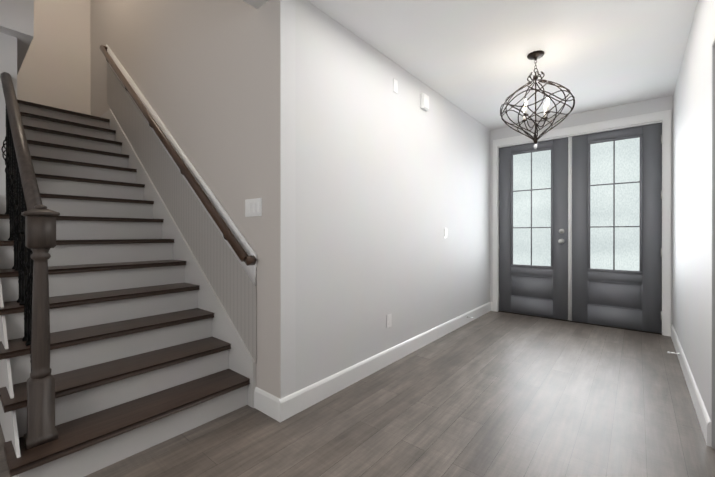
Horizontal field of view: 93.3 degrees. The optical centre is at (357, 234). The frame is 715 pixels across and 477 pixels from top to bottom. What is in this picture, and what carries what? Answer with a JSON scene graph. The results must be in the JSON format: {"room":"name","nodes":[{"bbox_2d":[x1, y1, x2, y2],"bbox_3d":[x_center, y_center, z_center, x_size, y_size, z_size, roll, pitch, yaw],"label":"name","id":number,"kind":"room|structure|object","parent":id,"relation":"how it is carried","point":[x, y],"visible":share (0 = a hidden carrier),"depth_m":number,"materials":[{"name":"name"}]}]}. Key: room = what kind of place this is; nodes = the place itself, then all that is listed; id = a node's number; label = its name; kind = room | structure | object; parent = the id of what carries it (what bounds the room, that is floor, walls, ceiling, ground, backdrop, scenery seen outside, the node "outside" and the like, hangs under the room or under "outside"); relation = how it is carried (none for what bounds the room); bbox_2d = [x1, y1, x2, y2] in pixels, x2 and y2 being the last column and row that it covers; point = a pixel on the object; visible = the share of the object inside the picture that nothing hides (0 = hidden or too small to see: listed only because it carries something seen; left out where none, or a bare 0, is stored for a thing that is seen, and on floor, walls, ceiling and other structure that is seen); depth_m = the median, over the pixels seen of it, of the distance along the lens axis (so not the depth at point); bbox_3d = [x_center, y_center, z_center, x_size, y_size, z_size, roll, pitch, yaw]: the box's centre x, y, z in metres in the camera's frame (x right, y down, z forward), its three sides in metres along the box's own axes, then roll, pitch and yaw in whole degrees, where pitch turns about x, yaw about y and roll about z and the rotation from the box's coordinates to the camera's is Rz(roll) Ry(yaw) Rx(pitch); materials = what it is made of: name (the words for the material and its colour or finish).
{"room":"entrance hall","nodes":[
{"label":"entrance hall","id":0,"kind":"room"},
{"bbox_2d":[0,0,33,194],"bbox_3d":[-3.262,-1.636,2.902,1.500,5.600,0.520,0,0,40],"label":"wall","id":1,"kind":"structure","parent":0,"point":[16,27],"depth_m":2.52,"materials":[{"name":"paint"}]},
{"bbox_2d":[17,0,90,114],"bbox_3d":[-4.788,-1.637,3.983,0.120,5.600,2.600,0,0,40],"label":"wall","id":2,"kind":"structure","parent":0,"point":[55,70],"depth_m":4.68,"materials":[{"name":"paint"}]},
{"bbox_2d":[90,0,295,398],"bbox_3d":[-2.205,-1.637,3.611,4.575,5.600,0.120,0,0,40],"label":"wall","id":3,"kind":"structure","parent":0,"point":[214,80],"depth_m":2.42,"materials":[{"name":"paint"}]},
{"bbox_2d":[100,44,256,285],"bbox_3d":[-1.986,-1.060,3.286,3.377,2.808,0.098,0,0,40],"label":"handrail","id":4,"kind":"object","parent":3,"relation":"attached to","point":[242,249],"visible":1,"depth_m":2.76,"materials":[{"name":"brown wood"}]},
{"bbox_2d":[107,63,256,363],"bbox_3d":[-1.968,-0.694,3.330,3.348,3.124,0.007,0,0,40],"label":"wainscoting","id":5,"kind":"structure","parent":3,"relation":"attached to","point":[232,284],"depth_m":2.84,"materials":[{"name":"grey paint"}]},
{"bbox_2d":[245,198,261,216],"bbox_3d":[-0.709,-0.180,2.288,0.190,0.120,0.011,0,0,40],"label":"light switch","id":6,"kind":"object","parent":3,"relation":"attached to","point":[253,207],"visible":1,"depth_m":2.28,"materials":[{"name":"white plastic"}]},
{"bbox_2d":[0,311,714,476],"bbox_3d":[-1.506,1.195,2.440,10.000,0.060,9.200,0,0,40],"label":"floor","id":7,"kind":"structure","parent":0,"point":[495,394],"depth_m":2.09,"materials":[{"name":"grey wood"}]},
{"bbox_2d":[0,99,255,476],"bbox_3d":[-3.085,-0.208,2.658,4.190,2.746,2.467,0,0,40],"label":"staircase","id":8,"kind":"structure","parent":7,"relation":"on","point":[148,348],"depth_m":2.31,"materials":[{"name":"brown wood"}]},
{"bbox_2d":[0,72,59,449],"bbox_3d":[-2.079,-0.126,2.078,1.608,2.206,0.120,0,0,40],"label":"balustrade","id":9,"kind":"object","parent":8,"relation":"on","point":[32,219],"visible":1,"depth_m":1.61,"materials":[{"name":"brown wood"}]},
{"bbox_2d":[295,0,489,391],"bbox_3d":[0.799,-0.207,3.749,0.120,2.740,3.920,0,0,40],"label":"wall","id":10,"kind":"structure","parent":0,"point":[391,185],"depth_m":2.85,"materials":[{"name":"paint"}]},
{"bbox_2d":[274,302,492,421],"bbox_3d":[0.779,1.096,3.602,0.038,0.135,3.936,0,0,40],"label":"baseboard","id":11,"kind":"structure","parent":10,"relation":"attached to","point":[277,408],"depth_m":2.69,"materials":[{"name":"white wood"}]},
{"bbox_2d":[387,314,391,327],"bbox_3d":[0.284,0.777,3.025,0.008,0.116,0.070,0,0,40],"label":"duplex electrical outlet","id":12,"kind":"object","parent":10,"relation":"attached to","point":[389,320],"visible":1,"depth_m":3.02,"materials":[{"name":"white plastic"}]},
{"bbox_2d":[393,79,397,93],"bbox_3d":[0.350,-1.359,3.102,0.007,0.116,0.070,0,0,40],"label":"switch plate","id":13,"kind":"object","parent":10,"relation":"attached to","point":[395,86],"visible":1,"depth_m":3.10,"materials":[{"name":"white plastic"}]},
{"bbox_2d":[420,93,428,110],"bbox_3d":[0.700,-1.369,3.498,0.040,0.150,0.120,0,0,40],"label":"door chime","id":14,"kind":"object","parent":10,"relation":"attached to","point":[424,101],"visible":1,"depth_m":3.46,"materials":[{"name":"white plastic"}]},
{"bbox_2d":[444,228,446,237],"bbox_3d":[1.028,-0.012,3.920,0.011,0.116,0.070,0,0,40],"label":"light switch","id":15,"kind":"object","parent":10,"relation":"attached to","point":[445,232],"visible":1,"depth_m":3.90,"materials":[{"name":"white plastic"}]},
{"bbox_2d":[243,0,697,129],"bbox_3d":[-2.270,-1.693,2.963,8.150,0.365,9.040,0,0,40],"label":"ceiling","id":16,"kind":"structure","parent":0,"point":[470,58],"depth_m":2.82,"materials":[{"name":"white paint"}]},
{"bbox_2d":[500,50,574,149],"bbox_3d":[1.563,-1.158,2.960,0.586,0.834,0.578,0,0,40],"label":"chandelier","id":17,"kind":"object","parent":16,"relation":"hanging from","point":[536,55],"visible":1,"depth_m":2.93,"materials":[{"name":"brown metal"}]},
{"bbox_2d":[490,95,672,323],"bbox_3d":[2.839,-0.208,4.527,2.270,2.740,0.120,0,0,40],"label":"wall","id":18,"kind":"structure","parent":0,"point":[634,109],"depth_m":4.29,"materials":[{"name":"paint"}]},
{"bbox_2d":[498,137,567,319],"bbox_3d":[2.455,-0.072,4.780,0.892,2.439,0.131,0,0,40],"label":"door","id":19,"kind":"structure","parent":18,"relation":"in","point":[533,230],"depth_m":4.77,"materials":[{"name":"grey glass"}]},
{"bbox_2d":[493,110,670,336],"bbox_3d":[2.840,-0.125,4.509,1.969,2.574,0.146,0,0,40],"label":"door frame","id":20,"kind":"structure","parent":18,"relation":"attached to","point":[644,119],"depth_m":4.04,"materials":[{"name":"white wood"}]},
{"bbox_2d":[568,123,661,332],"bbox_3d":[3.183,-0.071,4.220,0.934,2.439,0.065,0,0,40],"label":"door","id":21,"kind":"structure","parent":18,"relation":"in","point":[614,228],"depth_m":4.18,"materials":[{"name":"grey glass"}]},
{"bbox_2d":[673,0,714,446],"bbox_3d":[0.823,-0.202,0.406,0.120,2.740,9.040,0,0,40],"label":"wall","id":22,"kind":"structure","parent":0,"point":[692,209],"depth_m":2.36,"materials":[{"name":"paint"}]},
{"bbox_2d":[671,324,710,446],"bbox_3d":[2.754,1.097,2.848,0.018,0.135,2.578,0,0,40],"label":"baseboard","id":23,"kind":"structure","parent":22,"relation":"attached to","point":[703,417],"depth_m":2.29,"materials":[{"name":"white wood"}]},
{"bbox_2d":[712,39,714,448],"bbox_3d":[1.691,0.067,1.453,0.119,2.200,0.920,0,0,40],"label":"door frame","id":24,"kind":"structure","parent":22,"relation":"attached to","point":[713,245],"depth_m":1.83,"materials":[{"name":"paint"}]}
]}

